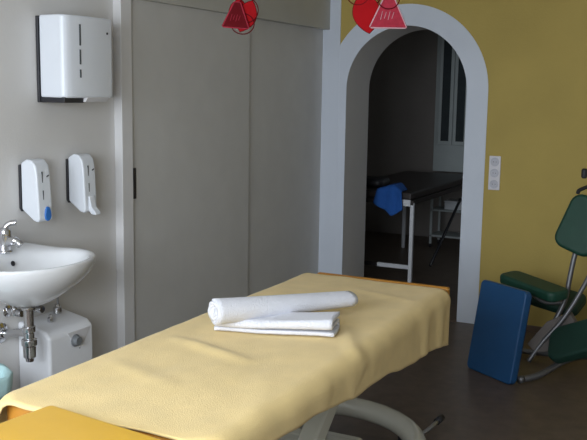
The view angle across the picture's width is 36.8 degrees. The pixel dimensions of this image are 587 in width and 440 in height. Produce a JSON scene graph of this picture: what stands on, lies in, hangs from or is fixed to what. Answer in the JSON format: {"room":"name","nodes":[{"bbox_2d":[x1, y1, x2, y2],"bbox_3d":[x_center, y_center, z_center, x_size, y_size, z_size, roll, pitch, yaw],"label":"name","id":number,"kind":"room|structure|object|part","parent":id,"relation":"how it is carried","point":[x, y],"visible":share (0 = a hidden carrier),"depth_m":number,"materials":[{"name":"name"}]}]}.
{"room":"massage therapy room","nodes":[
{"label":"massage therapy room","id":0,"kind":"room"},
{"bbox_2d":[0,0,117,391],"bbox_3d":[-1.388,-0.245,3.910,0.200,2.650,6.700,5,9,26],"label":"wall","id":1,"kind":"structure","parent":0,"point":[30,128],"depth_m":4.21,"materials":[{"name":"grey paint"}]},
{"bbox_2d":[3,305,22,316],"bbox_3d":[-1.255,0.386,3.965,0.089,0.116,0.056,5,9,26],"label":"angle valve","id":2,"kind":"object","parent":1,"relation":"attached to","point":[8,310],"visible":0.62,"depth_m":3.96,"materials":[{"name":"silver metal"}]},
{"bbox_3d":[-1.235,0.417,3.959,0.045,0.038,0.038,5,9,26],"label":"valve knob","id":3,"kind":"part","parent":2,"relation":"part of","materials":[{"name":"silver metal"}]},
{"bbox_2d":[18,158,51,221],"bbox_3d":[-1.170,-0.137,4.007,0.122,0.282,0.093,5,9,26],"label":"soap dispenser","id":4,"kind":"object","parent":1,"relation":"attached to","point":[33,174],"visible":1,"depth_m":3.97,"materials":[{"name":"white plastic"}]},
{"bbox_3d":[-1.219,-0.150,4.030,0.012,0.212,0.093,5,9,26],"label":"plate","id":5,"kind":"part","parent":4,"relation":"part of","materials":[{"name":"black plastic"}]},
{"bbox_3d":[-1.117,-0.029,4.009,0.012,0.066,0.040,5,9,26],"label":"lever","id":6,"kind":"part","parent":4,"relation":"part of","materials":[{"name":"blue plastic"}]},
{"bbox_2d":[34,305,44,312],"bbox_3d":[-1.202,0.378,4.070,0.089,0.123,0.080,5,9,26],"label":"angle valve","id":7,"kind":"object","parent":1,"relation":"attached to","point":[39,309],"visible":0.24,"depth_m":4.06,"materials":[{"name":"silver metal"}]},
{"bbox_2d":[0,242,95,306],"bbox_3d":[-1.116,0.248,3.807,0.452,0.249,0.597,5,9,26],"label":"basin","id":8,"kind":"object","parent":1,"relation":"attached to","point":[32,275],"visible":0.98,"depth_m":3.73,"materials":[{"name":"white ceramic"}]},
{"bbox_2d":[0,220,23,252],"bbox_3d":[-1.236,0.071,3.861,0.122,0.143,0.064,2,8,7],"label":"tap","id":9,"kind":"object","parent":8,"relation":"on","point":[6,240],"visible":1,"depth_m":3.84,"materials":[{"name":"silver metal"}]},
{"bbox_3d":[-1.226,0.098,3.853,0.099,0.055,0.039,4,9,17],"label":"spout","id":10,"kind":"part","parent":9,"relation":"part of","materials":[{"name":"silver metal"}]},
{"bbox_2d":[0,307,37,361],"bbox_3d":[-1.219,0.492,3.904,0.223,0.245,0.097,5,9,26],"label":"trap","id":11,"kind":"object","parent":8,"relation":"attached to","point":[29,343],"visible":0.98,"depth_m":3.84,"materials":[{"name":"silver metal"}]},
{"bbox_2d":[21,307,37,361],"bbox_3d":[-1.156,0.500,3.857,0.068,0.245,0.068,5,9,26],"label":"drain pipe","id":12,"kind":"object","parent":11,"relation":"attached to","point":[29,343],"depth_m":3.84,"materials":[{"name":"silver metal"}]},
{"bbox_2d":[18,297,92,387],"bbox_3d":[-1.124,0.598,4.116,0.221,0.571,0.387,5,9,26],"label":"water heater","id":13,"kind":"object","parent":1,"relation":"attached to","point":[64,337],"visible":0.61,"depth_m":4.07,"materials":[{"name":"plastic"}]},
{"bbox_3d":[-1.008,0.552,4.151,0.004,0.075,0.159,5,9,26],"label":"control panel","id":14,"kind":"part","parent":13,"relation":"part of","materials":[{"name":"grey plastic"}]},
{"bbox_2d":[35,14,112,102],"bbox_3d":[-1.017,-0.751,4.141,0.178,0.395,0.350,5,9,26],"label":"paper towel dispenser","id":15,"kind":"object","parent":1,"relation":"attached to","point":[74,52],"visible":1,"depth_m":4.02,"materials":[{"name":"white plastic"}]},
{"bbox_3d":[-1.093,-0.755,4.174,0.014,0.390,0.342,5,9,26],"label":"plate","id":16,"kind":"part","parent":15,"relation":"part of","materials":[{"name":"black plastic"}]},
{"bbox_2d":[66,153,99,214],"bbox_3d":[-1.012,-0.176,4.279,0.157,0.292,0.093,5,9,26],"label":"soap dispenser","id":17,"kind":"object","parent":1,"relation":"attached to","point":[80,169],"visible":1,"depth_m":4.25,"materials":[{"name":"white plastic"}]},
{"bbox_3d":[-1.077,-0.195,4.309,0.012,0.212,0.093,5,9,26],"label":"plate","id":18,"kind":"part","parent":17,"relation":"part of","materials":[{"name":"black plastic"}]},
{"bbox_3d":[-0.964,-0.072,4.272,0.049,0.091,0.042,5,9,26],"label":"lever","id":19,"kind":"part","parent":17,"relation":"part of","materials":[{"name":"white plastic"}]},
{"bbox_2d":[113,0,134,348],"bbox_3d":[-0.888,-0.342,4.621,0.050,2.650,0.090,5,9,26],"label":"trim","id":20,"kind":"structure","parent":1,"relation":"attached to","point":[122,34],"depth_m":4.61,"materials":[{"name":"grey paint"}]},
{"bbox_2d":[131,0,249,340],"bbox_3d":[-0.590,-0.210,5.263,0.038,2.190,1.266,5,9,26],"label":"door","id":21,"kind":"structure","parent":1,"relation":"in","point":[191,73],"depth_m":5.15,"materials":[{"name":"beige laminate"}]},
{"bbox_3d":[-0.851,-0.195,4.702,0.008,0.165,0.033,5,9,26],"label":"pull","id":22,"kind":"part","parent":21,"relation":"part of","materials":[{"name":"black plastic"}]},
{"bbox_2d":[144,0,330,29],"bbox_3d":[-0.296,-1.551,5.580,0.070,0.521,2.439,5,9,26],"label":"trim","id":23,"kind":"structure","parent":1,"relation":"attached to","point":[315,14],"depth_m":6.00,"materials":[{"name":"paint"}]},
{"bbox_2d":[248,19,322,295],"bbox_3d":[-0.052,-0.362,6.351,0.014,2.190,1.149,5,9,26],"label":"door","id":24,"kind":"structure","parent":1,"relation":"in","point":[286,60],"depth_m":6.28,"materials":[{"name":"beige laminate"}]},
{"bbox_2d":[365,30,462,238],"bbox_3d":[2.087,-1.089,9.996,3.700,2.650,0.200,5,9,26],"label":"wall","id":25,"kind":"structure","parent":0,"point":[402,85],"depth_m":10.27,"materials":[{"name":"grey paint"}]},
{"bbox_2d":[433,35,466,172],"bbox_3d":[2.115,-1.291,9.654,1.080,1.550,0.328,5,9,26],"label":"upper cabinet","id":26,"kind":"object","parent":25,"relation":"attached to","point":[451,85],"visible":0.27,"depth_m":9.69,"materials":[{"name":"paint"}]},
{"bbox_3d":[1.678,-1.432,9.673,0.090,1.130,0.004,5,9,26],"label":"pane","id":27,"kind":"part","parent":26,"relation":"part of","materials":[{"name":"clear glass"}]},
{"bbox_3d":[1.684,-1.439,9.685,0.160,1.220,0.024,5,9,26],"label":"cabinet door","id":28,"kind":"part","parent":26,"relation":"part of","materials":[{"name":"paint"}]},
{"bbox_3d":[1.836,-1.426,9.610,0.160,1.220,0.024,5,9,26],"label":"cabinet door","id":29,"kind":"part","parent":26,"relation":"part of","materials":[{"name":"paint"}]},
{"bbox_3d":[1.829,-1.419,9.598,0.090,1.130,0.004,5,9,26],"label":"pane","id":30,"kind":"part","parent":26,"relation":"part of","materials":[{"name":"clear glass"}]},
{"bbox_2d":[329,231,586,439],"bbox_3d":[0.828,1.003,5.109,6.100,0.100,10.500,5,9,26],"label":"floor","id":31,"kind":"structure","parent":0,"point":[475,405],"depth_m":5.01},
{"bbox_2d":[0,363,12,399],"bbox_3d":[-1.287,0.874,3.595,0.283,0.531,0.283,5,9,26],"label":"waste bin","id":32,"kind":"object","parent":31,"relation":"on","point":[6,375],"visible":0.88,"depth_m":3.55,"materials":[{"name":"plastic"}]},
{"bbox_2d":[0,272,449,439],"bbox_3d":[-0.257,0.791,3.239,1.030,0.832,2.608,5,9,26],"label":"table","id":33,"kind":"object","parent":31,"relation":"on","point":[49,422],"visible":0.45,"depth_m":2.48,"materials":[{"name":"orange plastic"}]},
{"bbox_2d":[0,273,450,439],"bbox_3d":[-0.094,0.527,3.231,0.810,0.267,2.023,5,9,26],"label":"cover","id":34,"kind":"object","parent":33,"relation":"on","point":[190,379],"visible":0.84,"depth_m":2.80,"materials":[{"name":"yellow fabric"}]},
{"bbox_2d":[214,311,339,336],"bbox_3d":[-0.062,0.366,3.208,0.450,0.070,0.153,2,9,10],"label":"folded towel","id":35,"kind":"object","parent":34,"relation":"on","point":[327,324],"visible":0.82,"depth_m":3.15,"materials":[{"name":"white fabric"}]},
{"bbox_2d":[208,291,357,324],"bbox_3d":[-0.029,0.309,3.287,0.629,0.105,0.089,-5,10,-35],"label":"rolled towel","id":36,"kind":"object","parent":35,"relation":"on","point":[235,309],"visible":0.98,"depth_m":3.21,"materials":[{"name":"white fabric"}]},
{"bbox_3d":[0.010,0.746,3.668,0.350,0.525,0.787,5,9,26],"label":"lift arm","id":37,"kind":"part","parent":33,"relation":"part of","materials":[{"name":"beige metal"}]},
{"bbox_3d":[-0.096,1.057,3.567,0.420,0.095,1.030,5,9,26],"label":"casing","id":38,"kind":"part","parent":33,"relation":"part of","materials":[{"name":"beige plastic"}]},
{"bbox_2d":[364,171,462,282],"bbox_3d":[1.099,0.032,8.530,0.768,0.830,1.960,5,9,26],"label":"table","id":39,"kind":"object","parent":31,"relation":"on","point":[422,185],"visible":0.56,"depth_m":8.15,"materials":[{"name":"brown plastic"}]},
{"bbox_3d":[0.549,0.368,7.793,0.401,0.032,0.024,5,9,26],"label":"cross rail","id":40,"kind":"part","parent":39,"relation":"part of","materials":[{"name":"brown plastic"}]},
{"bbox_2d":[366,176,389,186],"bbox_3d":[0.681,-0.347,7.920,0.340,0.075,0.280,4,9,21],"label":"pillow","id":41,"kind":"object","parent":39,"relation":"on","point":[371,181],"visible":0.52,"depth_m":7.78,"materials":[{"name":"black leather"}]},
{"bbox_2d":[373,182,406,215],"bbox_3d":[0.842,-0.183,7.587,0.272,0.270,0.192,5,9,26],"label":"towel","id":42,"kind":"object","parent":39,"relation":"hanging from","point":[388,198],"visible":1,"depth_m":7.50,"materials":[{"name":"blue fabric"}]},
{"bbox_3d":[0.861,0.395,7.639,0.288,0.035,0.028,5,9,26],"label":"cross rail","id":43,"kind":"part","parent":39,"relation":"part of","materials":[{"name":"white metal"}]},
{"bbox_3d":[1.194,-0.066,9.507,0.032,0.740,0.032,5,9,26],"label":"leg","id":44,"kind":"part","parent":39,"relation":"part of","materials":[{"name":"white metal"}]},
{"bbox_3d":[1.005,0.222,7.542,0.032,0.740,0.032,5,9,26],"label":"leg","id":45,"kind":"part","parent":39,"relation":"part of","materials":[{"name":"white metal"}]},
{"bbox_3d":[1.107,-0.292,8.480,0.755,0.040,1.920,5,9,26],"label":"bench frame","id":46,"kind":"part","parent":39,"relation":"part of","materials":[{"name":"brown plastic"}]},
{"bbox_2d":[429,187,460,246],"bbox_3d":[1.795,-0.038,9.590,0.545,0.680,0.344,5,9,26],"label":"trolley","id":47,"kind":"object","parent":31,"relation":"on","point":[456,235],"visible":0.3,"depth_m":9.60,"materials":[{"name":"metal"}]},
{"bbox_3d":[1.497,-0.051,9.573,0.025,0.620,0.025,5,9,26],"label":"post","id":48,"kind":"part","parent":47,"relation":"part of","materials":[{"name":"metal"}]},
{"bbox_3d":[1.631,-0.088,9.839,0.025,0.620,0.025,5,9,26],"label":"post","id":49,"kind":"part","parent":47,"relation":"part of","materials":[{"name":"metal"}]},
{"bbox_2d":[429,231,459,238],"bbox_3d":[1.793,0.169,9.623,0.545,0.020,0.325,5,9,26],"label":"shelf","id":50,"kind":"object","parent":47,"relation":"attached to","point":[456,235],"depth_m":9.60,"materials":[{"name":"metal"}]},
{"bbox_2d":[430,206,460,212],"bbox_3d":[1.797,-0.108,9.582,0.545,0.020,0.325,5,9,26],"label":"shelf","id":51,"kind":"object","parent":47,"relation":"attached to","point":[439,208],"depth_m":9.53,"materials":[{"name":"metal"}]},
{"bbox_2d":[444,199,461,209],"bbox_3d":[1.759,-0.165,9.568,0.210,0.094,0.170,5,9,26],"label":"box","id":52,"kind":"object","parent":47,"relation":"on","point":[450,204],"visible":0.54,"depth_m":9.51,"materials":[{"name":"white metal"}]},
{"bbox_3d":[1.760,-0.204,9.562,0.210,0.015,0.170,5,9,26],"label":"box lid","id":53,"kind":"part","parent":52,"relation":"part of","materials":[{"name":"white metal"}]},
{"bbox_2d":[467,280,531,384],"bbox_3d":[1.225,0.661,5.258,0.149,0.551,0.387,-4,10,-29],"label":"cushion","id":54,"kind":"object","parent":31,"relation":"on","point":[502,313],"visible":1,"depth_m":5.21,"materials":[{"name":"leather"}]},
{"bbox_2d":[500,168,586,383],"bbox_3d":[1.748,0.317,5.280,1.049,1.234,0.826,5,9,26],"label":"chair","id":55,"kind":"object","parent":31,"relation":"on","point":[563,339],"visible":0.96,"depth_m":5.34,"materials":[{"name":"green leather"}]},
{"bbox_3d":[1.583,0.683,5.375,0.305,0.238,0.073,0,8,-5],"label":"gusset plate","id":56,"kind":"part","parent":55,"relation":"part of","materials":[{"name":"grey metal"}]},
{"bbox_3d":[1.628,0.838,5.524,0.042,0.106,0.492,-7,12,-44],"label":"rail","id":57,"kind":"part","parent":55,"relation":"part of","materials":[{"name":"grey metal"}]},
{"bbox_3d":[1.813,0.864,5.333,1.049,0.129,0.126,-2,9,-18],"label":"rail","id":58,"kind":"part","parent":55,"relation":"part of","materials":[{"name":"grey metal"}]},
{"bbox_3d":[1.694,0.372,5.441,0.182,0.532,0.038,-2,9,-16],"label":"post","id":59,"kind":"part","parent":55,"relation":"part of","materials":[{"name":"grey metal"}]},
{"bbox_3d":[1.751,-0.281,5.308,0.036,0.060,0.036,5,9,26],"label":"head knob","id":60,"kind":"part","parent":55,"relation":"part of","materials":[{"name":"black plastic"}]},
{"bbox_2d":[340,0,586,326],"bbox_3d":[2.227,-0.509,6.083,4.300,2.650,0.455,5,9,26],"label":"wall","id":61,"kind":"structure","parent":0,"point":[534,52],"depth_m":6.15,"materials":[{"name":"yellow paint"}]},
{"bbox_2d":[318,0,341,273],"bbox_3d":[0.272,-0.645,6.793,0.157,2.650,0.008,5,9,26],"label":"trim","id":62,"kind":"structure","parent":61,"relation":"attached to","point":[330,65],"depth_m":6.79,"materials":[{"name":"white paint"}]},
{"bbox_2d":[335,4,487,323],"bbox_3d":[0.808,-0.426,6.553,1.238,2.304,0.006,5,9,26],"label":"trim","id":63,"kind":"structure","parent":61,"relation":"attached to","point":[435,20],"depth_m":6.36,"materials":[{"name":"white paint"}]},
{"bbox_2d":[449,305,456,321],"bbox_3d":[0.889,0.682,6.916,0.926,0.008,0.475,5,9,26],"label":"trim","id":64,"kind":"structure","parent":61,"relation":"attached to","point":[453,308],"depth_m":6.72,"materials":[{"name":"brown wood"}]},
{"bbox_2d":[488,156,500,189],"bbox_3d":[1.426,-0.333,6.249,0.082,0.239,0.014,5,9,26],"label":"socket","id":65,"kind":"object","parent":61,"relation":"attached to","point":[494,161],"visible":1,"depth_m":6.24,"materials":[{"name":"plastic"}]},
{"bbox_2d":[526,325,541,331],"bbox_3d":[2.687,0.861,5.778,2.990,0.045,0.012,5,9,26],"label":"baseboard","id":66,"kind":"structure","parent":61,"relation":"attached to","point":[530,328],"depth_m":6.26,"materials":[{"name":"brown wood"}]},
{"bbox_3d":[0.871,-1.717,4.706,6.100,0.100,10.500,5,9,26],"label":"ceiling","id":67,"kind":"structure","parent":0,"visible":0},
{"bbox_2d":[222,0,258,34],"bbox_3d":[-0.270,-1.300,4.494,0.189,0.698,0.036,1,8,0],"label":"hanging decoration","id":68,"kind":"object","parent":67,"relation":"hanging from","point":[241,16],"visible":1,"depth_m":4.52,"materials":[{"name":"red plastic"}]},
{"bbox_3d":[-0.297,-1.048,4.517,0.139,0.136,0.004,1,8,0],"label":"triangle plate","id":69,"kind":"part","parent":68,"relation":"part of","materials":[{"name":"red plastic"}]},
{"bbox_2d":[348,0,406,33],"bbox_3d":[0.400,-1.238,4.166,0.296,0.704,0.034,2,8,5],"label":"hanging decoration","id":70,"kind":"object","parent":67,"relation":"hanging from","point":[369,15],"visible":1,"depth_m":4.20,"materials":[{"name":"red plastic"}]},
{"bbox_3d":[0.452,-0.990,4.192,0.179,0.150,0.004,1,8,0],"label":"triangle plate","id":71,"kind":"part","parent":70,"relation":"part of","materials":[{"name":"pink plastic"}]}
]}

